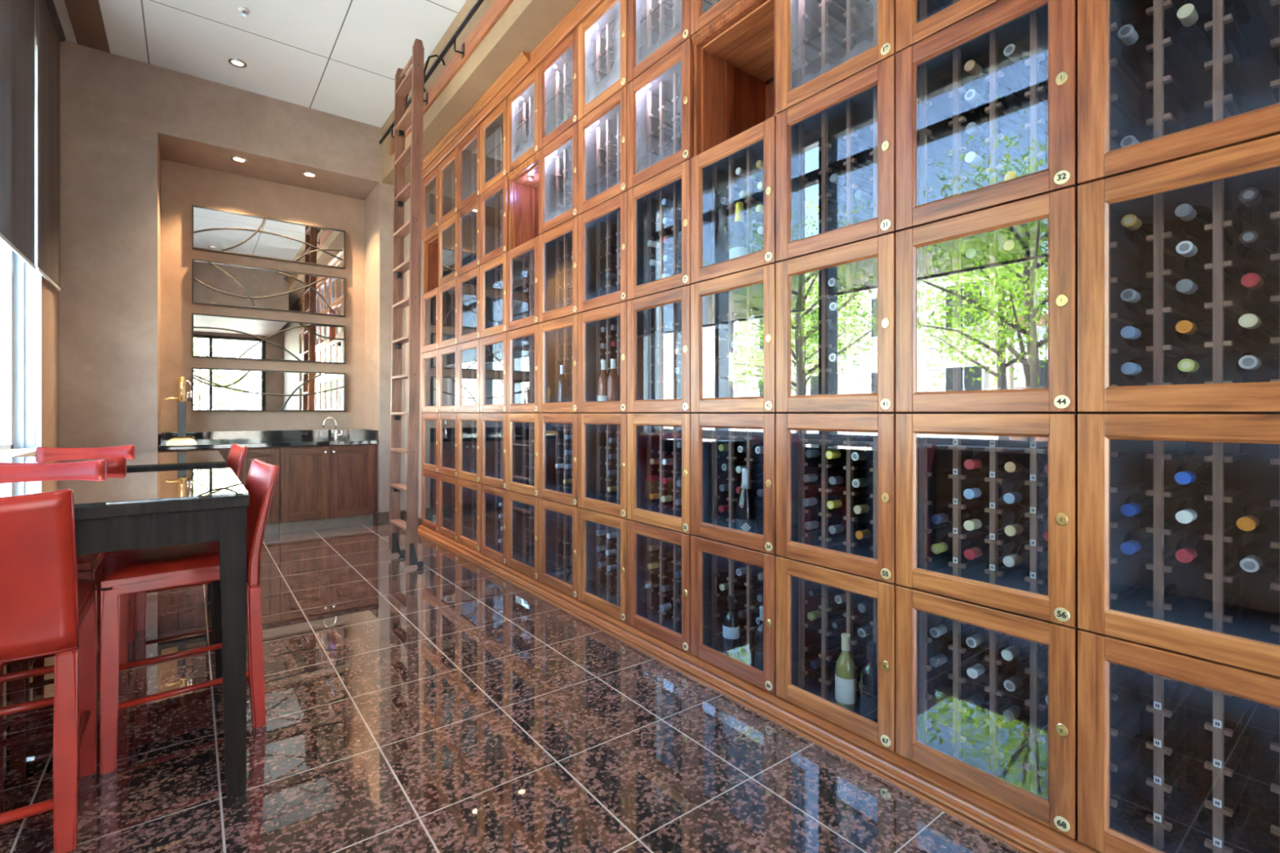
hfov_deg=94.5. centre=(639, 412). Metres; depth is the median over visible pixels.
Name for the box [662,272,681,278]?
wine bottle
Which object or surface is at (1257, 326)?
wine bottle
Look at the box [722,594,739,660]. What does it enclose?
wine bottle
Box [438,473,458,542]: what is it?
locker
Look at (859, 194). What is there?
wine bottle
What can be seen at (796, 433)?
locker
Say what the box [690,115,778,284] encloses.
locker
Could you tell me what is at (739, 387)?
wine bottle
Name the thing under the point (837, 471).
wine bottle
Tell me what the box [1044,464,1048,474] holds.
wine bottle
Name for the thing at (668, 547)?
wine bottle
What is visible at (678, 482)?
wine bottle
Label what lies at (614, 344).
wine bottle
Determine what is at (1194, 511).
wine bottle
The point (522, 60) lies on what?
trim
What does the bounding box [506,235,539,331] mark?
locker
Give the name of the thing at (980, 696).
wine bottle
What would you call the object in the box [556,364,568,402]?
wine bottle
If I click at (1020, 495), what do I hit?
wine bottle
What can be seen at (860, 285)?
wine bottle
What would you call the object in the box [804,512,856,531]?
wine bottle
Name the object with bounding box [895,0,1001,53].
locker
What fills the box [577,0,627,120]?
locker
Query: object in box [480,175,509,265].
locker
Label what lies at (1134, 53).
wine bottle
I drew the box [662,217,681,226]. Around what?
wine bottle
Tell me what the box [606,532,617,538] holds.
wine bottle
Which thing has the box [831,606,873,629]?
wine bottle
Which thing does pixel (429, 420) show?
locker
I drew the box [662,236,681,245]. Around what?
wine bottle
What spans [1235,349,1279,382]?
wine bottle
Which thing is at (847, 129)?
locker
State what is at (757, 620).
wine bottle
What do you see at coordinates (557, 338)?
locker
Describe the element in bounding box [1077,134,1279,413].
locker
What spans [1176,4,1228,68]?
wine bottle
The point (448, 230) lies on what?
locker
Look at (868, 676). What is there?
wine bottle
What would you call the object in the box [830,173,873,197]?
wine bottle
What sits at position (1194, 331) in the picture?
wine bottle
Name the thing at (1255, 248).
wine bottle
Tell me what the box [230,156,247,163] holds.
recessed light
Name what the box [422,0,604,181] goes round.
trim
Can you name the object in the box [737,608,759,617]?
wine bottle
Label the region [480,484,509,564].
locker
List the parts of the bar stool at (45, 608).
backrest, leg, seat, seat frame, leg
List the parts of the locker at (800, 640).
rack post, rack post, rack post, rack post, number plate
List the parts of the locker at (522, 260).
rack post, rack post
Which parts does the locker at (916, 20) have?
rack post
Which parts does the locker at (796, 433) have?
rack post, rack post, rack post, rack post, number plate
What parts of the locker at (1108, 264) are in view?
rack post, rack post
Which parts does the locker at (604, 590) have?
rack post, rack post, rack post, number plate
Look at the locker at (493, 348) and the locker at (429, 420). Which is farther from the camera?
the locker at (429, 420)
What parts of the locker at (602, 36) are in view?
rack post, glass pane, rack post, number plate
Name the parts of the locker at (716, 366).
rack post, rack post, rack post, number plate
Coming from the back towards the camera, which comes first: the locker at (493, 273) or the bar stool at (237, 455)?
the locker at (493, 273)
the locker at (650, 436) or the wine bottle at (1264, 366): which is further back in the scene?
the locker at (650, 436)
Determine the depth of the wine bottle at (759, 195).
2.75 m
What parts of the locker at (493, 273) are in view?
rack post, rack post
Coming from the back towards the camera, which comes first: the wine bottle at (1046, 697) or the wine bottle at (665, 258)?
the wine bottle at (665, 258)
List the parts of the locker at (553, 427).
rack post, rack post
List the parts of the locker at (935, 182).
rack post, rack post, rack post, rack post, number plate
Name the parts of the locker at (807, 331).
rack post, rack post, rack post, rack post, number plate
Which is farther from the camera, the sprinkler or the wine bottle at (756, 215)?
the sprinkler
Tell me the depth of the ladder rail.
4.41 m
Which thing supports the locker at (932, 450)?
on the locker at (1028, 766)
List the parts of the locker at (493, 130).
rack post, rack post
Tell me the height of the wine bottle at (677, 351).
0.075 m
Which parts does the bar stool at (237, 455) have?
leg, backrest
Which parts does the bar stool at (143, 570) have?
leg, seat, seat frame, leg, backrest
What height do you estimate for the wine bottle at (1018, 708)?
0.075 m
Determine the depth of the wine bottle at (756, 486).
2.75 m
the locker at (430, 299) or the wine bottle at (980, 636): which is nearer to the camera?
the wine bottle at (980, 636)
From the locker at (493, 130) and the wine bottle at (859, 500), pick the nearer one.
the wine bottle at (859, 500)
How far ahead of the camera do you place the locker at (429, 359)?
5.85 m
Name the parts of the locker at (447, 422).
rack post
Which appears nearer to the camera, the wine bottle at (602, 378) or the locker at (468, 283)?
the wine bottle at (602, 378)
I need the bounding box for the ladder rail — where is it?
[378,0,513,155]
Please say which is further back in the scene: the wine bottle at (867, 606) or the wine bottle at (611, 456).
the wine bottle at (611, 456)
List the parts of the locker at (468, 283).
rack post, rack post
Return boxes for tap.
[322,417,342,439]
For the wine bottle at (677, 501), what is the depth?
3.00 m
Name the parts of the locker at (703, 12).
rack post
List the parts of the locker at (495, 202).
rack post, rack post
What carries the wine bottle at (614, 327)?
in the locker at (590, 337)
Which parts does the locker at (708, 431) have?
rack post, rack post, rack post, number plate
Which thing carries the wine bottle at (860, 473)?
in the locker at (796, 433)
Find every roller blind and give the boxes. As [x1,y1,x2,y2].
[0,0,35,269]
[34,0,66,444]
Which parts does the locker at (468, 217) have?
rack post, rack post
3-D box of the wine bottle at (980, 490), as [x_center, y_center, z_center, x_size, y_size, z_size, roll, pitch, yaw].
[1.165,0.258,1.972,0.304,0.076,0.076,0,0,-37]
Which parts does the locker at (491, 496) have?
rack post, rack post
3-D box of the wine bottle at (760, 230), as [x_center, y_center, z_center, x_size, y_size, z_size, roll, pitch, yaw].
[0.653,-0.814,2.722,0.304,0.075,0.075,0,0,-37]
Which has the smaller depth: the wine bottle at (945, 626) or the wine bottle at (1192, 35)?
the wine bottle at (1192, 35)
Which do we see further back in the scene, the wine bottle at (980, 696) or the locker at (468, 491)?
the locker at (468, 491)
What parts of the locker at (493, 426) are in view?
rack post, rack post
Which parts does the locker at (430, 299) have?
glass pane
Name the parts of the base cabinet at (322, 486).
door, door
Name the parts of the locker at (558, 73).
rack post, rack post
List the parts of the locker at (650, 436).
rack post, rack post, rack post, number plate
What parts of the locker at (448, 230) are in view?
glass pane, rack post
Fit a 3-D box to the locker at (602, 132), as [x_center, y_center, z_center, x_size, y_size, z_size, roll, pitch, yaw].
[-0.006,-1.492,3.571,0.567,0.573,0.510,0,0,-37]
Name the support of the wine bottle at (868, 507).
in the locker at (796, 433)
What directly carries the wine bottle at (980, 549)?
in the locker at (932, 450)
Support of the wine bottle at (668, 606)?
in the locker at (645, 596)
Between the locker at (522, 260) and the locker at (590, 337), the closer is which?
the locker at (590, 337)
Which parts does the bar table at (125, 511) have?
glass, leg, leg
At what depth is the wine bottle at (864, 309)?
2.34 m
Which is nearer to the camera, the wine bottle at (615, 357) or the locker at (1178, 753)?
the locker at (1178, 753)
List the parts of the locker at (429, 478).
glass pane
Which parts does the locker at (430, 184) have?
glass pane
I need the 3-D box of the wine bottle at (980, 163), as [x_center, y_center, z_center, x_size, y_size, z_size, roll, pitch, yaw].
[1.169,-0.814,1.972,0.304,0.075,0.075,0,0,-37]
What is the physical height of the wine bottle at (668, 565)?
0.075 m
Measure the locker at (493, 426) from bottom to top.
0.576 m
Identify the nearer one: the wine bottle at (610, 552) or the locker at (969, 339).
the locker at (969, 339)
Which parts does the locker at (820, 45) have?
rack post, rack post, rack post, rack post, number plate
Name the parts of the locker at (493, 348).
rack post, rack post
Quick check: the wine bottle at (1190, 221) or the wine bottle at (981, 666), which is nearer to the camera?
the wine bottle at (1190, 221)
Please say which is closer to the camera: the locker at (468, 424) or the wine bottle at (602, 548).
the wine bottle at (602, 548)
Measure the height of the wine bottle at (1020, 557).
0.076 m
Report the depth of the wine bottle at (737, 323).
2.72 m
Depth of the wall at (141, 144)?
5.58 m
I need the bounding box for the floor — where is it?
[0,523,1020,852]
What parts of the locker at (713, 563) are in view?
rack post, rack post, rack post, number plate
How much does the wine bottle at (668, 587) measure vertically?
0.076 m
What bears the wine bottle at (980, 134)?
in the locker at (935, 182)
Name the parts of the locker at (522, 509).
rack post, rack post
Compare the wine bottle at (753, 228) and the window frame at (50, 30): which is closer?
the wine bottle at (753, 228)
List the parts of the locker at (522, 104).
glass pane, rack post, rack post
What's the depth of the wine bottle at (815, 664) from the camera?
2.43 m
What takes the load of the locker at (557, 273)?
on the locker at (557, 338)
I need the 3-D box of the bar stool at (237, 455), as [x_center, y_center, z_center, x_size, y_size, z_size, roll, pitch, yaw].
[-2.731,0.703,3.606,0.536,0.999,0.461,0,0,-42]
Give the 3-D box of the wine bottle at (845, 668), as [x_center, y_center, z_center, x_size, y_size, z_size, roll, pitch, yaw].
[0.771,0.980,2.214,0.076,0.304,0.076,0,0,-37]
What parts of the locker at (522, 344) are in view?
rack post, rack post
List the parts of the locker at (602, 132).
rack post, rack post, rack post, number plate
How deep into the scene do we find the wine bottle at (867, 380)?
2.22 m
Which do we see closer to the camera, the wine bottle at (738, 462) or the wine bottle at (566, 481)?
the wine bottle at (738, 462)
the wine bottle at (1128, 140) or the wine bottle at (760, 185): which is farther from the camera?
the wine bottle at (760, 185)
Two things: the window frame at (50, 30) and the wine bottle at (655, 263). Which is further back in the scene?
the window frame at (50, 30)
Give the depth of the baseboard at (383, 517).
6.39 m
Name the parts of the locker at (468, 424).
rack post, rack post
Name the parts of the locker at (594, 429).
rack post, rack post, rack post, number plate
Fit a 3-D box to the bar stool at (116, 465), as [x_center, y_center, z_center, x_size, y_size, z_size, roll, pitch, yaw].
[-2.708,0.703,2.797,0.461,0.999,0.536,0,0,-37]
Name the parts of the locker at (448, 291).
rack post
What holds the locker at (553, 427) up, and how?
on the locker at (557, 521)
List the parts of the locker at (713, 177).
rack post, rack post, rack post, number plate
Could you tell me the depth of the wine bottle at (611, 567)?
3.51 m
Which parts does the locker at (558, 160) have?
rack post, rack post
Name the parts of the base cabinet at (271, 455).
door, door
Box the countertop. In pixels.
[157,429,378,450]
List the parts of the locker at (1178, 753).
rack post, rack post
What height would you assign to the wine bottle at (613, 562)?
0.075 m
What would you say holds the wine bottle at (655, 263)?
in the locker at (646, 211)
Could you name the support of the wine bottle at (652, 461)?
in the locker at (650, 436)
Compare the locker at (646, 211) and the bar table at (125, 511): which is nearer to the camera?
the bar table at (125, 511)
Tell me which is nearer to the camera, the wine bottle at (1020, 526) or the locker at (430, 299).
the wine bottle at (1020, 526)
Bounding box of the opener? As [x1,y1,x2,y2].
[164,376,196,444]
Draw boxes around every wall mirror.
[191,204,345,269]
[191,258,345,317]
[191,313,345,364]
[191,367,345,411]
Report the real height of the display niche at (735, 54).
0.573 m
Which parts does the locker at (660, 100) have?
rack post, door, rack post, rack post, number plate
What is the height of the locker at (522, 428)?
0.576 m
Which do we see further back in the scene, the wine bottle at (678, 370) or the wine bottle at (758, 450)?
the wine bottle at (678, 370)
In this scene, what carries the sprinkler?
attached to the ceiling
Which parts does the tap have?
spout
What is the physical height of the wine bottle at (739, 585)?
0.075 m
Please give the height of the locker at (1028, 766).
0.567 m
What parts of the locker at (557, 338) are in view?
rack post, rack post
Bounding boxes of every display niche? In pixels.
[422,226,438,293]
[506,151,539,250]
[691,0,777,156]
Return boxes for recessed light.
[227,57,247,68]
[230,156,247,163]
[302,172,317,177]
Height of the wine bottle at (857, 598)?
0.075 m
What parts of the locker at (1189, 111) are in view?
rack post, rack post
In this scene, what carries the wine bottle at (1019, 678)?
in the locker at (1028, 766)
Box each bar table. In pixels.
[0,450,226,644]
[0,467,249,796]
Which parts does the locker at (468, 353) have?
rack post, rack post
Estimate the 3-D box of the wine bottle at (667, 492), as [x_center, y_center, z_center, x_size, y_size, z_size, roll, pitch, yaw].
[0.178,0.453,3.284,0.304,0.075,0.075,0,0,-37]
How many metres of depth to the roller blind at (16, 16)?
3.57 m
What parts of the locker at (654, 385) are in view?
rack post, rack post, rack post, number plate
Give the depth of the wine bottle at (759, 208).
2.62 m
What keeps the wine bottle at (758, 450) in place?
in the locker at (708, 431)
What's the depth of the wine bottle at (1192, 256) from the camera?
1.52 m
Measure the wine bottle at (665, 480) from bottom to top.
0.075 m
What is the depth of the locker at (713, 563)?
2.75 m
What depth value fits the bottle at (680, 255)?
3.14 m
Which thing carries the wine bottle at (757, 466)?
in the locker at (708, 431)
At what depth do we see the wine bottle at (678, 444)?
3.01 m
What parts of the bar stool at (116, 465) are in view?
leg, backrest, leg, leg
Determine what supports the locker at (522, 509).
on the trim at (1008, 826)
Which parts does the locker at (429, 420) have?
glass pane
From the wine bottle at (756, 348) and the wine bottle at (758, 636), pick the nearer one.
the wine bottle at (758, 636)
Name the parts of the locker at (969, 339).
rack post, rack post, rack post, rack post, number plate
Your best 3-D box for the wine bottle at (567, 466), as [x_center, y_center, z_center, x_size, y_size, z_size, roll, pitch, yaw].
[-0.368,0.356,4.005,0.304,0.075,0.075,0,0,-37]
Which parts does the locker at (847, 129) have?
rack post, rack post, rack post, rack post, number plate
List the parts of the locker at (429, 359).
glass pane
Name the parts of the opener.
clamp handle, post, lever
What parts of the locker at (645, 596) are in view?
rack post, rack post, rack post, number plate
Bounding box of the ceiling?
[53,0,466,127]
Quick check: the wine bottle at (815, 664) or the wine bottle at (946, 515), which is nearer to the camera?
the wine bottle at (946, 515)
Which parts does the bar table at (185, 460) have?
glass, leg, leg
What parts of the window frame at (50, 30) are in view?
pull cord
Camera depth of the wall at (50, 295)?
4.56 m
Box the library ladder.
[388,38,445,568]
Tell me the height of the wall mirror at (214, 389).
0.435 m
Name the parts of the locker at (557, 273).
rack post, rack post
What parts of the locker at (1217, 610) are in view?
rack post, rack post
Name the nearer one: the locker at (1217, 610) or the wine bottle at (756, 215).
the locker at (1217, 610)
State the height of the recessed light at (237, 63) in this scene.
0.008 m
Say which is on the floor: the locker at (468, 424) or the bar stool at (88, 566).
the bar stool at (88, 566)
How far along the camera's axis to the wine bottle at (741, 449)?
2.75 m
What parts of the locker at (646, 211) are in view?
rack post, rack post, rack post, number plate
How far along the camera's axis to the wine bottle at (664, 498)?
3.11 m
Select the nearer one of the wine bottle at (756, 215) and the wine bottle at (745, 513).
the wine bottle at (745, 513)
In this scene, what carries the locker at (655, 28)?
on the locker at (660, 100)
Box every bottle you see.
[555,459,572,470]
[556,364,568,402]
[563,479,572,484]
[564,435,572,439]
[564,449,572,455]
[564,463,572,469]
[595,527,617,535]
[595,542,617,551]
[597,360,608,401]
[597,558,617,568]
[600,326,617,335]
[600,342,617,351]
[600,356,617,366]
[605,272,617,279]
[605,547,617,555]
[606,358,619,400]
[606,469,617,475]
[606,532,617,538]
[606,564,617,571]
[607,485,617,492]
[608,437,617,443]
[608,453,617,459]
[610,324,617,330]
[611,341,617,346]
[647,240,681,253]
[647,471,673,484]
[647,542,681,551]
[647,556,681,569]
[648,259,681,271]
[648,489,673,499]
[649,453,673,466]
[659,600,681,611]
[661,492,681,502]
[661,582,681,591]
[662,198,681,208]
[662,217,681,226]
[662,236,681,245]
[662,254,681,264]
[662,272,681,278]
[662,328,681,342]
[662,454,681,467]
[662,473,681,486]
[674,347,681,355]
[674,570,681,577]
[675,367,681,373]
[675,441,681,448]
[675,480,681,486]
[675,498,681,505]
[678,254,681,264]
[712,208,729,264]
[715,320,758,336]
[718,439,763,454]
[718,497,763,513]
[719,480,741,493]
[719,576,758,591]
[720,196,755,210]
[721,458,746,473]
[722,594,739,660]
[726,218,761,239]
[728,201,749,259]
[731,339,763,353]
[731,379,763,395]
[733,320,763,331]
[735,167,763,186]
[735,460,763,475]
[735,467,755,533]
[736,481,763,496]
[736,565,763,576]
[737,440,763,456]
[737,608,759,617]
[738,190,763,207]
[743,211,763,228]
[749,315,763,326]
[749,337,763,347]
[749,360,763,369]
[749,381,763,391]
[754,604,763,671]
[755,160,763,169]
[755,204,763,213]
[755,446,763,453]
[755,617,759,624]
[756,182,763,190]
[756,488,763,497]
[756,594,763,602]
[757,226,763,235]
[757,572,763,580]
[802,490,844,508]
[803,466,846,484]
[804,442,845,461]
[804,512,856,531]
[807,598,857,620]
[808,584,845,597]
[809,643,857,669]
[825,444,870,462]
[826,493,873,511]
[827,277,873,293]
[828,350,873,368]
[828,468,870,487]
[828,517,873,535]
[829,300,873,319]
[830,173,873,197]
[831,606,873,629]
[834,591,869,604]
[835,632,856,712]
[851,372,873,391]
[851,445,873,464]
[852,471,873,490]
[853,189,873,211]
[853,497,873,515]
[855,524,873,540]
[857,597,873,613]
[857,617,873,637]
[860,641,877,722]
[929,617,976,637]
[929,631,985,667]
[930,533,986,555]
[931,505,986,526]
[963,480,1018,502]
[963,509,1019,532]
[964,59,1019,106]
[964,88,1020,133]
[964,122,1020,163]
[964,151,1020,182]
[964,450,1018,473]
[964,531,1019,560]
[965,248,1021,278]
[965,626,1011,648]
[965,667,1020,709]
[966,639,1021,678]
[1000,635,1048,661]
[1002,537,1048,567]
[1003,44,1048,89]
[1003,240,1048,271]
[1003,483,1048,506]
[1003,649,1048,691]
[1003,678,1048,721]
[1004,170,1030,181]
[1004,453,1048,476]
[1004,514,1048,537]
[1043,530,1048,541]
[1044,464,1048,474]
[1044,694,1048,704]
[1117,24,1171,83]
[1120,135,1149,147]
[1120,213,1173,253]
[1120,287,1173,319]
[1120,322,1174,352]
[1120,356,1174,384]
[1120,488,1174,519]
[1120,522,1173,555]
[1137,138,1149,142]
[1174,203,1226,244]
[1174,457,1226,488]
[1174,527,1227,564]
[1175,240,1227,278]
[1175,277,1228,312]
[1175,316,1227,349]
[1175,492,1227,526]
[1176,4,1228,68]
[1177,353,1229,382]
[1233,497,1279,533]
[1235,187,1279,232]
[1235,230,1279,271]
[1235,310,1279,345]
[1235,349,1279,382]
[1236,533,1279,573]
[1237,271,1279,309]
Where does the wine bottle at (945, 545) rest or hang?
in the locker at (932, 450)
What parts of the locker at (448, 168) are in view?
glass pane, rack post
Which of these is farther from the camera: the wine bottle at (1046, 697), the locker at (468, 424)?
the locker at (468, 424)
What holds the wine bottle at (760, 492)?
in the locker at (708, 431)
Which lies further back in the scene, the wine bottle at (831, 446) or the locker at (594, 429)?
the locker at (594, 429)
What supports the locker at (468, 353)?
on the locker at (468, 424)
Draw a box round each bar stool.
[0,457,134,694]
[0,458,107,692]
[0,488,97,852]
[35,444,135,456]
[99,458,279,773]
[134,443,247,631]
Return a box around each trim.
[158,444,377,546]
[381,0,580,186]
[417,524,1102,852]
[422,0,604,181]
[422,51,529,171]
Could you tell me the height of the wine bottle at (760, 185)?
0.075 m
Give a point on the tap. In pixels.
(335, 434)
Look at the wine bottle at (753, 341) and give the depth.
2.60 m
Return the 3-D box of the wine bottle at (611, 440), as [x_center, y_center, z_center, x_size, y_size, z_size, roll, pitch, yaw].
[-0.058,0.164,3.599,0.304,0.075,0.075,0,0,-37]
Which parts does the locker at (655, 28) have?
rack post, glass pane, rack post, rack post, number plate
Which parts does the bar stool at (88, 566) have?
backrest, leg, seat, seat frame, leg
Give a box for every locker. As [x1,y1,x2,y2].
[422,166,438,238]
[422,287,439,353]
[422,349,440,413]
[422,413,438,472]
[422,469,438,532]
[438,146,457,226]
[438,212,457,286]
[438,277,459,348]
[438,344,460,413]
[438,413,457,477]
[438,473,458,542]
[457,124,480,211]
[457,195,480,276]
[457,266,481,343]
[457,338,483,413]
[457,413,479,483]
[457,478,482,552]
[480,97,507,194]
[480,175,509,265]
[480,252,506,337]
[480,332,510,413]
[480,413,506,489]
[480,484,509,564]
[506,66,539,174]
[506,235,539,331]
[506,324,542,413]
[506,413,538,497]
[506,490,539,580]
[538,27,578,150]
[538,122,579,235]
[538,216,580,323]
[538,314,581,413]
[538,413,577,506]
[538,497,580,599]
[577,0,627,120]
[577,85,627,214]
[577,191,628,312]
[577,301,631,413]
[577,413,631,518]
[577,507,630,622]
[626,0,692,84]
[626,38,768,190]
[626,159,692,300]
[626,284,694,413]
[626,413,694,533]
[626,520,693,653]
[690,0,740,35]
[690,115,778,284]
[690,263,779,413]
[690,413,779,554]
[690,534,778,694]
[775,0,897,114]
[775,55,898,262]
[775,232,898,413]
[775,413,898,583]
[775,555,898,751]
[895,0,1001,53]
[895,0,1079,231]
[895,186,1079,413]
[895,413,1079,626]
[895,584,1079,839]
[1077,0,1279,185]
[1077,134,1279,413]
[1077,413,1279,676]
[1077,628,1279,852]
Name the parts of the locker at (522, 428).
rack post, rack post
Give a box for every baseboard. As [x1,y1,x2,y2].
[376,510,403,524]
[403,510,421,527]
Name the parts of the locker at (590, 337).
rack post, rack post, rack post, number plate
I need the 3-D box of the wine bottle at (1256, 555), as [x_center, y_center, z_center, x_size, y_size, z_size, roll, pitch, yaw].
[1.542,0.356,1.471,0.304,0.075,0.075,0,0,-37]
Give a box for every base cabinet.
[165,446,279,534]
[279,444,374,533]
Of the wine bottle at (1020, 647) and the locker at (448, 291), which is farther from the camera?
the locker at (448, 291)
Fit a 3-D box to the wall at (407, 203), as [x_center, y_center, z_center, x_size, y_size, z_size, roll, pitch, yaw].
[-2.131,-0.937,6.502,0.720,4.280,0.609,0,0,-37]
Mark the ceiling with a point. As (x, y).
(341, 58)
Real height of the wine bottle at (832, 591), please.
0.075 m
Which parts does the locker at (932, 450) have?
rack post, rack post, rack post, rack post, number plate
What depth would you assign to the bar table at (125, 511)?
1.86 m
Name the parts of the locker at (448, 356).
rack post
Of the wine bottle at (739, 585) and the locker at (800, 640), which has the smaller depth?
the locker at (800, 640)
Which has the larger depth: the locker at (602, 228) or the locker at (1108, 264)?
the locker at (602, 228)
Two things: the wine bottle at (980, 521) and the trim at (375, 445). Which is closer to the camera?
the wine bottle at (980, 521)
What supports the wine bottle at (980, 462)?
in the locker at (932, 450)
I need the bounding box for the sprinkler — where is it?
[237,6,249,16]
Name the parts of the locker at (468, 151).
rack post, rack post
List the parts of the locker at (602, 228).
rack post, rack post, rack post, number plate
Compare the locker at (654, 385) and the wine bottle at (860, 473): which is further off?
the locker at (654, 385)
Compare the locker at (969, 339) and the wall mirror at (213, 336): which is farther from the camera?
the wall mirror at (213, 336)
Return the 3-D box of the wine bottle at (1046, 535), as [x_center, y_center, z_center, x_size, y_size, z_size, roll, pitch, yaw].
[1.297,0.355,1.790,0.304,0.075,0.075,0,0,-37]
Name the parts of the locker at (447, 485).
rack post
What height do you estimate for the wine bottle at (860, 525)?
0.075 m
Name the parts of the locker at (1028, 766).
rack post, rack post, rack post, rack post, number plate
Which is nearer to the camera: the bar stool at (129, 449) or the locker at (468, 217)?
the bar stool at (129, 449)
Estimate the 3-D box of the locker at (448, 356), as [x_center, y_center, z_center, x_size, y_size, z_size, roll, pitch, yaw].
[-1.550,-0.304,5.601,0.567,0.608,0.510,0,0,-37]
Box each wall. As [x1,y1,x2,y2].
[33,0,59,456]
[59,40,404,512]
[404,197,424,524]
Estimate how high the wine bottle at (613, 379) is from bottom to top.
0.304 m
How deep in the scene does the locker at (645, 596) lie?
3.15 m
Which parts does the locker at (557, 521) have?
rack post, rack post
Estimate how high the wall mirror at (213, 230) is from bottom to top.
0.430 m
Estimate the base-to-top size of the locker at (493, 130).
0.579 m
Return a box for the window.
[0,44,41,459]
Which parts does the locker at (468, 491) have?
rack post, rack post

